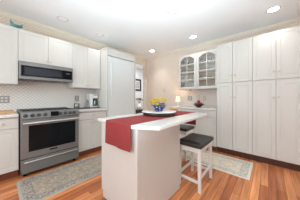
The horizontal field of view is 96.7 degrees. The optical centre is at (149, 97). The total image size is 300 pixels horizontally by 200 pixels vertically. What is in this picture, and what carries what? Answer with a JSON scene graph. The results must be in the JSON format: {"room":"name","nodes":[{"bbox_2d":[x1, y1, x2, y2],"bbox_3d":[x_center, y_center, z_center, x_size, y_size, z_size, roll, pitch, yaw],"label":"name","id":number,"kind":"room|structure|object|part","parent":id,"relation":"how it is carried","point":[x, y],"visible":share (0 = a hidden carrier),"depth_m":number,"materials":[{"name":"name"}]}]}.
{"room":"kitchen","nodes":[
{"label":"kitchen","id":0,"kind":"room"},
{"bbox_2d":[0,15,146,111],"bbox_3d":[-1.903,-0.130,2.873,0.060,2.570,5.570,0,0,42],"label":"wall","id":1,"kind":"structure","parent":0,"point":[27,94],"depth_m":2.65,"materials":[{"name":"tile"}]},
{"bbox_2d":[0,96,9,102],"bbox_3d":[-2.432,0.034,2.223,0.009,0.120,0.125,0,0,42],"label":"wall outlet","id":2,"kind":"object","parent":1,"relation":"attached to","point":[3,99],"visible":1,"depth_m":2.23,"materials":[{"name":"metal"}]},
{"bbox_2d":[0,23,17,85],"bbox_3d":[-2.407,-0.656,1.978,0.365,0.902,0.620,0,0,42],"label":"upper cabinet","id":3,"kind":"object","parent":1,"relation":"attached to","point":[8,34],"visible":1,"depth_m":2.04,"materials":[{"name":"white paint"}]},
{"bbox_2d":[10,20,22,28],"bbox_3d":[-2.138,-1.167,2.134,0.076,0.110,0.143,0,0,42],"label":"ornament","id":4,"kind":"object","parent":3,"relation":"on","point":[11,22],"visible":0.92,"depth_m":2.11,"materials":[{"name":"teal ceramic"}]},
{"bbox_2d":[18,28,71,67],"bbox_3d":[-1.942,-0.845,2.502,0.365,0.524,0.776,0,0,42],"label":"upper cabinet","id":5,"kind":"object","parent":1,"relation":"attached to","point":[33,47],"visible":0.94,"depth_m":2.35,"materials":[{"name":"white paint"}]},
{"bbox_3d":[-1.965,-0.841,2.261,0.021,0.504,0.385,0,0,42],"label":"door","id":6,"kind":"part","parent":5,"relation":"part of","materials":[{"name":"white paint"}]},
{"bbox_2d":[18,60,72,83],"bbox_3d":[-1.931,-0.436,2.491,0.396,0.286,0.770,0,0,42],"label":"microwave oven","id":7,"kind":"object","parent":5,"relation":"attached to","point":[27,71],"visible":0.95,"depth_m":2.32,"materials":[{"name":"metal"}]},
{"bbox_3d":[-1.790,-0.428,2.373,0.025,0.164,0.726,0,0,42],"label":"door","id":8,"kind":"part","parent":7,"relation":"part of","materials":[{"name":"black glass"}]},
{"bbox_3d":[-1.706,-0.841,2.552,0.021,0.504,0.385,0,0,42],"label":"door","id":9,"kind":"part","parent":5,"relation":"part of","materials":[{"name":"white paint"}]},
{"bbox_2d":[0,10,146,59],"bbox_3d":[-1.903,-1.387,2.793,0.045,0.055,5.450,0,0,42],"label":"trim","id":10,"kind":"structure","parent":1,"relation":"attached to","point":[2,13],"depth_m":2.75,"materials":[{"name":"beige wood"}]},
{"bbox_2d":[67,43,99,88],"bbox_3d":[-1.484,-0.656,3.018,0.365,0.902,0.600,0,0,42],"label":"upper cabinet","id":11,"kind":"object","parent":1,"relation":"attached to","point":[85,60],"visible":0.98,"depth_m":2.89,"materials":[{"name":"white paint"}]},
{"bbox_3d":[-1.477,-0.652,2.810,0.021,0.882,0.297,0,0,42],"label":"door","id":12,"kind":"part","parent":11,"relation":"part of","materials":[{"name":"white paint"}]},
{"bbox_3d":[-1.278,-0.652,3.035,0.021,0.882,0.297,0,0,42],"label":"door","id":13,"kind":"part","parent":11,"relation":"part of","materials":[{"name":"white paint"}]},
{"bbox_2d":[136,68,142,108],"bbox_3d":[-1.498,-0.130,5.542,0.100,2.570,3.900,0,0,42],"label":"wall","id":14,"kind":"structure","parent":0,"point":[139,72],"depth_m":6.62,"materials":[{"name":"paint"}]},
{"bbox_2d":[136,79,140,90],"bbox_3d":[-0.605,-0.607,6.449,0.030,0.570,0.470,0,0,42],"label":"picture frame","id":15,"kind":"object","parent":14,"relation":"attached to","point":[138,81],"visible":0.57,"depth_m":6.50,"materials":[{"name":"black wood"}]},
{"bbox_2d":[0,0,299,68],"bbox_3d":[0.001,-1.465,2.072,6.950,0.100,7.100,0,0,42],"label":"ceiling","id":16,"kind":"structure","parent":0,"point":[137,27],"depth_m":2.39,"materials":[{"name":"paint"}]},
{"bbox_2d":[56,16,68,21],"bbox_3d":[-1.568,-1.411,2.397,0.188,0.008,0.188,0,0,42],"label":"recessed light","id":17,"kind":"object","parent":16,"relation":"in","point":[61,18],"visible":1,"depth_m":2.38,"materials":[{"name":"white"}]},
{"bbox_2d":[266,5,280,12],"bbox_3d":[1.978,-1.411,2.139,0.188,0.008,0.188,0,0,42],"label":"recessed light","id":18,"kind":"object","parent":16,"relation":"in","point":[274,8],"visible":1,"depth_m":2.13,"materials":[{"name":"white"}]},
{"bbox_2d":[0,149,299,199],"bbox_3d":[0.001,1.205,2.072,6.950,0.100,7.100,0,0,42],"label":"floor","id":19,"kind":"structure","parent":0,"point":[267,181],"depth_m":1.75,"materials":[{"name":"brown wood"}]},
{"bbox_2d":[0,117,18,180],"bbox_3d":[-2.313,0.718,1.887,0.627,0.875,0.610,0,0,42],"label":"base cabinet","id":20,"kind":"object","parent":19,"relation":"on","point":[9,127],"visible":0.97,"depth_m":1.86,"materials":[{"name":"white paint"}]},
{"bbox_2d":[0,111,18,117],"bbox_3d":[-2.312,0.260,1.886,0.632,0.039,0.612,0,0,42],"label":"countertop","id":21,"kind":"structure","parent":20,"relation":"on","point":[15,114],"depth_m":1.88,"materials":[{"name":"white stone"}]},
{"bbox_2d":[0,110,13,113],"bbox_3d":[-2.357,0.224,1.992,0.310,0.031,0.450,0,0,42],"label":"cutting board","id":22,"kind":"object","parent":21,"relation":"on","point":[1,111],"visible":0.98,"depth_m":2.02,"materials":[{"name":"beige wood"}]},
{"bbox_3d":[-2.007,0.363,1.820,0.024,0.149,0.303,0,0,42],"label":"drawer","id":23,"kind":"part","parent":20,"relation":"part of","materials":[{"name":"white paint"}]},
{"bbox_2d":[16,107,78,176],"bbox_3d":[-1.795,0.679,2.367,0.761,0.952,0.770,0,0,42],"label":"range","id":24,"kind":"object","parent":19,"relation":"on","point":[48,137],"visible":1,"depth_m":2.10,"materials":[{"name":"metal"}]},
{"bbox_2d":[16,107,66,113],"bbox_3d":[-1.824,0.221,2.392,0.684,0.036,0.770,0,0,42],"label":"cooktop","id":25,"kind":"object","parent":24,"relation":"in","point":[54,110],"depth_m":2.19,"materials":[{"name":"metal"}]},
{"bbox_3d":[-1.578,0.262,2.174,0.064,0.110,0.766,0,0,42],"label":"control panel","id":26,"kind":"part","parent":24,"relation":"part of","materials":[{"name":"metal"}]},
{"bbox_3d":[-1.571,0.605,2.167,0.041,0.556,0.760,0,0,42],"label":"oven door","id":27,"kind":"part","parent":24,"relation":"part of","materials":[{"name":"metal"}]},
{"bbox_3d":[-1.559,0.993,2.157,0.011,0.200,0.760,0,0,42],"label":"drawer","id":28,"kind":"part","parent":24,"relation":"part of","materials":[{"name":"metal"}]},
{"bbox_3d":[-1.533,0.370,2.134,0.060,0.027,0.726,0,0,42],"label":"handle","id":29,"kind":"part","parent":24,"relation":"part of","materials":[{"name":"silver metal"}]},
{"bbox_3d":[-1.543,0.929,2.143,0.033,0.018,0.706,0,0,42],"label":"handle","id":30,"kind":"part","parent":24,"relation":"part of","materials":[{"name":"silver metal"}]},
{"bbox_2d":[16,153,101,199],"bbox_3d":[-0.894,1.152,2.359,0.680,0.005,2.050,0,0,42],"label":"runner rug","id":31,"kind":"object","parent":19,"relation":"on","point":[42,186],"visible":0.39,"depth_m":1.87,"materials":[{"name":"beige fabric"}]},
{"bbox_2d":[79,110,105,155],"bbox_3d":[-1.385,0.718,2.933,0.627,0.875,0.598,0,0,42],"label":"base cabinet","id":32,"kind":"object","parent":19,"relation":"on","point":[90,128],"visible":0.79,"depth_m":2.71,"materials":[{"name":"white paint"}]},
{"bbox_3d":[-1.281,0.745,2.640,0.021,0.596,0.296,0,0,42],"label":"door","id":33,"kind":"part","parent":32,"relation":"part of","materials":[{"name":"white paint"}]},
{"bbox_3d":[-1.180,0.363,2.751,0.024,0.149,0.596,0,0,42],"label":"drawer","id":34,"kind":"part","parent":32,"relation":"part of","materials":[{"name":"white paint"}]},
{"bbox_2d":[79,108,106,111],"bbox_3d":[-1.383,0.260,2.932,0.632,0.039,0.600,0,0,42],"label":"countertop","id":35,"kind":"structure","parent":32,"relation":"on","point":[86,109],"depth_m":2.73,"materials":[{"name":"white stone"}]},
{"bbox_2d":[73,107,99,108],"bbox_3d":[-1.471,0.234,3.028,0.300,0.011,0.555,0,0,42],"label":"serving tray","id":36,"kind":"object","parent":35,"relation":"on","point":[79,107],"visible":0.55,"depth_m":3.04,"materials":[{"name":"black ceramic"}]},
{"bbox_2d":[87,94,97,106],"bbox_3d":[-1.352,0.071,3.156,0.163,0.312,0.195,0,0,42],"label":"coffee maker","id":37,"kind":"object","parent":36,"relation":"on","point":[91,97],"visible":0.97,"depth_m":3.09,"materials":[{"name":"grey plastic"}]},
{"bbox_3d":[-1.401,0.057,3.117,0.143,0.283,0.071,0,0,42],"label":"water tank","id":38,"kind":"part","parent":37,"relation":"part of","materials":[{"name":"clear plastic"}]},
{"bbox_3d":[-1.081,0.745,2.864,0.021,0.596,0.296,0,0,42],"label":"door","id":39,"kind":"part","parent":32,"relation":"part of","materials":[{"name":"white paint"}]},
{"bbox_2d":[94,47,135,116],"bbox_3d":[-0.898,0.017,3.482,0.625,2.277,0.880,0,0,42],"label":"refrigerator surround","id":40,"kind":"object","parent":19,"relation":"on","point":[102,99],"visible":0.41,"depth_m":3.12,"materials":[{"name":"white paint"}]},
{"bbox_3d":[-1.177,0.028,3.178,0.611,2.255,0.030,0,0,42],"label":"panel","id":41,"kind":"part","parent":40,"relation":"part of","materials":[{"name":"white paint"}]},
{"bbox_3d":[-0.898,-1.111,3.482,0.625,0.022,0.880,0,0,42],"label":"cap moulding","id":42,"kind":"part","parent":40,"relation":"part of","materials":[{"name":"white paint"}]},
{"bbox_3d":[-0.902,-1.026,3.489,0.611,0.147,0.799,0,0,42],"label":"panel","id":43,"kind":"part","parent":40,"relation":"part of","materials":[{"name":"white paint"}]},
{"bbox_3d":[-0.626,0.028,3.799,0.611,2.255,0.030,0,0,42],"label":"panel","id":44,"kind":"part","parent":40,"relation":"part of","materials":[{"name":"white paint"}]},
{"bbox_2d":[108,56,133,116],"bbox_3d":[-0.882,0.104,3.471,0.645,2.102,0.788,0,0,42],"label":"refrigerator","id":45,"kind":"object","parent":19,"relation":"on","point":[120,71],"visible":0.42,"depth_m":3.25,"materials":[{"name":"white paint"},{"name":"brushed steel"}]},
{"bbox_3d":[-0.882,-0.425,3.025,0.054,0.760,0.024,0,0,42],"label":"handle","id":46,"kind":"part","parent":45,"relation":"part of","materials":[{"name":"white metal"}]},
{"bbox_2d":[102,122,179,199],"bbox_3d":[-0.109,0.716,1.644,0.655,0.878,0.744,0,0,42],"label":"kitchen island","id":47,"kind":"object","parent":19,"relation":"on","point":[150,170],"visible":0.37,"depth_m":1.35,"materials":[{"name":"paint"}]},
{"bbox_3d":[-0.543,0.668,1.552,0.029,0.783,0.029,0,0,42],"label":"corner post","id":48,"kind":"part","parent":47,"relation":"part of","materials":[{"name":"paint"}]},
{"bbox_3d":[-0.333,0.706,1.355,0.547,0.858,0.008,0,0,42],"label":"panel","id":49,"kind":"part","parent":47,"relation":"part of","materials":[{"name":"paint"}]},
{"bbox_3d":[-0.112,0.716,1.169,0.029,0.878,0.029,0,0,42],"label":"corner post","id":50,"kind":"part","parent":47,"relation":"part of","materials":[{"name":"paint"}]},
{"bbox_2d":[98,112,206,130],"bbox_3d":[0.151,0.258,1.787,0.803,0.036,1.368,0,0,42],"label":"island countertop","id":51,"kind":"structure","parent":47,"relation":"on","point":[161,124],"depth_m":1.39,"materials":[{"name":"white stone"}]},
{"bbox_2d":[105,111,195,151],"bbox_3d":[0.139,0.355,1.796,0.404,0.236,1.408,0,0,42],"label":"table runner","id":52,"kind":"object","parent":51,"relation":"on","point":[118,130],"visible":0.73,"depth_m":1.32,"materials":[{"name":"red fabric"}]},
{"bbox_2d":[142,110,175,116],"bbox_3d":[0.124,0.209,1.835,0.470,0.052,0.470,0,0,42],"label":"lazy susan","id":53,"kind":"object","parent":52,"relation":"on","point":[165,113],"visible":0.84,"depth_m":1.66,"materials":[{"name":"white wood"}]},
{"bbox_2d":[150,96,166,110],"bbox_3d":[0.104,0.078,1.825,0.273,0.208,0.249,0,0,42],"label":"flower arrangement","id":54,"kind":"object","parent":53,"relation":"on","point":[159,107],"visible":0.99,"depth_m":1.76,"materials":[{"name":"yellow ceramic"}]},
{"bbox_2d":[152,106,164,110],"bbox_3d":[0.117,0.149,1.827,0.192,0.066,0.192,0,0,42],"label":"bowl","id":55,"kind":"object","parent":53,"relation":"on","point":[157,108],"depth_m":1.75,"materials":[{"name":"blue ceramic"}]},
{"bbox_2d":[142,110,175,113],"bbox_3d":[0.124,0.189,1.835,0.470,0.012,0.470,0,0,42],"label":"tray","id":56,"kind":"object","parent":53,"relation":"on","point":[144,111],"depth_m":1.73,"materials":[{"name":"white ceramic"}]},
{"bbox_3d":[0.131,0.716,1.432,0.008,0.878,0.685,0,0,42],"label":"panel","id":57,"kind":"part","parent":47,"relation":"part of","materials":[{"name":"paint"}]},
{"bbox_3d":[0.363,0.716,1.704,0.029,0.878,0.029,0,0,42],"label":"corner post","id":58,"kind":"part","parent":47,"relation":"part of","materials":[{"name":"paint"}]},
{"bbox_2d":[180,133,213,193],"bbox_3d":[0.634,0.854,1.855,0.339,0.602,0.486,0,0,42],"label":"counter stool","id":59,"kind":"object","parent":19,"relation":"on","point":[193,142],"visible":0.91,"depth_m":1.75,"materials":[{"name":"white wood"}]},
{"bbox_3d":[0.402,0.885,1.793,0.045,0.540,0.045,0,0,42],"label":"leg","id":60,"kind":"part","parent":59,"relation":"part of","materials":[{"name":"white paint"}]},
{"bbox_3d":[0.668,0.885,2.092,0.045,0.540,0.045,0,0,42],"label":"leg","id":61,"kind":"part","parent":59,"relation":"part of","materials":[{"name":"white paint"}]},
{"bbox_3d":[0.634,0.584,1.855,0.339,0.062,0.486,0,0,42],"label":"seat","id":62,"kind":"part","parent":59,"relation":"part of","materials":[{"name":"grey leather"}]},
{"bbox_3d":[0.600,0.885,1.617,0.045,0.540,0.045,0,0,42],"label":"leg","id":63,"kind":"part","parent":59,"relation":"part of","materials":[{"name":"white paint"}]},
{"bbox_3d":[0.867,0.885,1.917,0.045,0.540,0.045,0,0,42],"label":"leg","id":64,"kind":"part","parent":59,"relation":"part of","materials":[{"name":"white paint"}]},
{"bbox_2d":[178,108,216,150],"bbox_3d":[1.107,0.718,3.389,1.193,0.875,0.553,0,0,42],"label":"base cabinet","id":65,"kind":"object","parent":19,"relation":"on","point":[207,125],"visible":0.32,"depth_m":2.93,"materials":[{"name":"white paint"}]},
{"bbox_3d":[0.934,0.363,3.227,0.409,0.149,0.024,0,0,42],"label":"drawer","id":66,"kind":"part","parent":65,"relation":"part of","materials":[{"name":"white paint"}]},
{"bbox_3d":[0.935,0.745,3.228,0.409,0.596,0.021,0,0,42],"label":"door","id":67,"kind":"part","parent":65,"relation":"part of","materials":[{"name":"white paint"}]},
{"bbox_2d":[168,106,216,110],"bbox_3d":[1.107,0.260,3.401,1.210,0.039,0.537,0,0,42],"label":"countertop","id":68,"kind":"structure","parent":65,"relation":"on","point":[179,107],"depth_m":3.20,"materials":[{"name":"white stone"}]},
{"bbox_2d":[175,96,180,105],"bbox_3d":[0.790,0.102,3.752,0.144,0.275,0.144,0,0,42],"label":"table lamp","id":69,"kind":"object","parent":68,"relation":"on","point":[177,97],"visible":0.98,"depth_m":3.71,"materials":[{"name":"white ceramic"}]},
{"bbox_3d":[1.243,0.363,2.953,0.409,0.149,0.024,0,0,42],"label":"drawer","id":70,"kind":"part","parent":65,"relation":"part of","materials":[{"name":"white paint"}]},
{"bbox_3d":[1.244,0.745,2.954,0.409,0.596,0.021,0,0,42],"label":"door","id":71,"kind":"part","parent":65,"relation":"part of","materials":[{"name":"white paint"}]},
{"bbox_2d":[182,149,252,179],"bbox_3d":[0.873,1.152,2.749,1.950,0.005,0.660,0,0,42],"label":"runner rug","id":72,"kind":"object","parent":19,"relation":"on","point":[234,166],"visible":0.44,"depth_m":2.32,"materials":[{"name":"beige fabric"}]},
{"bbox_2d":[180,124,194,161],"bbox_3d":[0.582,0.848,2.646,0.486,0.602,0.339,0,0,42],"label":"counter stool","id":73,"kind":"object","parent":72,"relation":"on","point":[184,129],"visible":0.39,"depth_m":2.44,"materials":[{"name":"white paint"}]},
{"bbox_3d":[0.644,0.879,2.414,0.045,0.540,0.045,0,0,42],"label":"leg","id":74,"kind":"part","parent":73,"relation":"part of","materials":[{"name":"white paint"}]},
{"bbox_3d":[0.582,0.578,2.646,0.486,0.062,0.339,0,0,42],"label":"seat","id":75,"kind":"part","parent":73,"relation":"part of","materials":[{"name":"grey leather"}]},
{"bbox_2d":[217,37,252,159],"bbox_3d":[1.796,0.019,2.805,0.605,2.272,0.511,0,0,42],"label":"pantry cabinet","id":76,"kind":"object","parent":19,"relation":"on","point":[235,58],"visible":0.98,"depth_m":2.61,"materials":[{"name":"white paint"}]},
{"bbox_3d":[1.535,-0.706,2.749,0.285,0.794,0.021,0,0,42],"label":"door","id":77,"kind":"part","parent":76,"relation":"part of","materials":[{"name":"white paint"}]},
{"bbox_3d":[1.535,0.373,2.749,0.285,1.336,0.021,0,0,42],"label":"door","id":78,"kind":"part","parent":76,"relation":"part of","materials":[{"name":"white paint"}]},
{"bbox_3d":[1.761,-0.706,2.548,0.313,0.794,0.021,0,0,42],"label":"door","id":79,"kind":"part","parent":76,"relation":"part of","materials":[{"name":"white paint"}]},
{"bbox_3d":[1.761,0.373,2.548,0.313,1.336,0.021,0,0,42],"label":"door","id":80,"kind":"part","parent":76,"relation":"part of","materials":[{"name":"white paint"}]},
{"bbox_2d":[253,26,299,171],"bbox_3d":[2.257,0.019,2.396,0.625,2.272,0.511,0,0,42],"label":"pantry cabinet","id":81,"kind":"object","parent":19,"relation":"on","point":[276,55],"visible":1,"depth_m":2.22,"materials":[{"name":"white paint"}]},
{"bbox_3d":[1.996,-0.706,2.339,0.308,0.794,0.021,0,0,42],"label":"door","id":82,"kind":"part","parent":81,"relation":"part of","materials":[{"name":"white paint"}]},
{"bbox_3d":[1.996,0.373,2.339,0.308,1.336,0.021,0,0,42],"label":"door","id":83,"kind":"part","parent":81,"relation":"part of","materials":[{"name":"white paint"}]},
{"bbox_3d":[2.230,-0.706,2.131,0.310,0.794,0.021,0,0,42],"label":"door","id":84,"kind":"part","parent":81,"relation":"part of","materials":[{"name":"white paint"}]},
{"bbox_3d":[2.230,0.373,2.131,0.310,1.336,0.021,0,0,42],"label":"door","id":85,"kind":"part","parent":81,"relation":"part of","materials":[{"name":"white paint"}]},
{"bbox_3d":[-0.513,0.855,6.200,0.380,0.600,0.480,0,0,42],"label":"console table","id":86,"kind":"object","parent":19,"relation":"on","visible":0},
{"bbox_2d":[136,98,142,108],"bbox_3d":[-0.492,0.285,6.215,0.222,0.538,0.297,0,0,42],"label":"vase","id":87,"kind":"object","parent":86,"relation":"on","point":[139,106],"visible":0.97,"depth_m":6.17,"materials":[{"name":"white ceramic"}]},
{"bbox_2d":[147,21,299,109],"bbox_3d":[1.948,-0.130,3.098,5.400,2.570,0.120,0,0,42],"label":"wall","id":88,"kind":"structure","parent":0,"point":[163,71],"depth_m":4.23,"materials":[{"name":"paint"}]},
{"bbox_2d":[178,89,216,106],"bbox_3d":[1.284,0.018,3.601,1.209,0.444,0.008,0,0,42],"label":"backsplash","id":89,"kind":"structure","parent":88,"relation":"attached to","point":[211,94],"depth_m":3.54,"materials":[{"name":"tile"}]},
{"bbox_2d":[179,48,216,89],"bbox_3d":[1.241,-0.656,3.390,0.998,0.902,0.374,0,0,42],"label":"upper cabinet","id":90,"kind":"object","parent":88,"relation":"attached to","point":[206,59],"visible":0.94,"depth_m":3.37,"materials":[{"name":"white paint"}]},
{"bbox_3d":[0.959,-0.653,3.444,0.489,0.880,0.021,0,0,42],"label":"door","id":91,"kind":"part","parent":90,"relation":"part of","materials":[{"name":"white paint"}]},
{"bbox_2d":[181,60,214,67],"bbox_3d":[1.263,-0.844,3.415,0.961,0.018,0.281,0,0,42],"label":"shelf","id":92,"kind":"object","parent":90,"relation":"attached to","point":[210,63],"depth_m":3.38,"materials":[{"name":"white wood"}]},
{"bbox_2d":[181,69,214,74],"bbox_3d":[1.263,-0.644,3.415,0.961,0.018,0.281,0,0,42],"label":"shelf","id":93,"kind":"object","parent":90,"relation":"attached to","point":[212,71],"depth_m":3.39,"materials":[{"name":"white wood"}]},
{"bbox_2d":[181,78,214,82],"bbox_3d":[1.263,-0.439,3.415,0.961,0.018,0.281,0,0,42],"label":"shelf","id":94,"kind":"object","parent":90,"relation":"attached to","point":[209,79],"depth_m":3.41,"materials":[{"name":"white wood"}]},
{"bbox_3d":[1.361,-0.641,3.525,0.962,0.812,0.011,0,0,42],"label":"panel","id":95,"kind":"part","parent":90,"relation":"part of","materials":[{"name":"clear glass"}]},
{"bbox_3d":[1.327,-0.653,3.116,0.489,0.880,0.021,0,0,42],"label":"door","id":96,"kind":"part","parent":90,"relation":"part of","materials":[{"name":"white paint"}]},
{"bbox_2d":[147,17,299,59],"bbox_3d":[1.856,-1.387,3.069,5.300,0.055,0.045,0,0,42],"label":"trim","id":97,"kind":"structure","parent":88,"relation":"attached to","point":[298,18],"depth_m":2.99,"materials":[{"name":"beige wood"}]}
]}

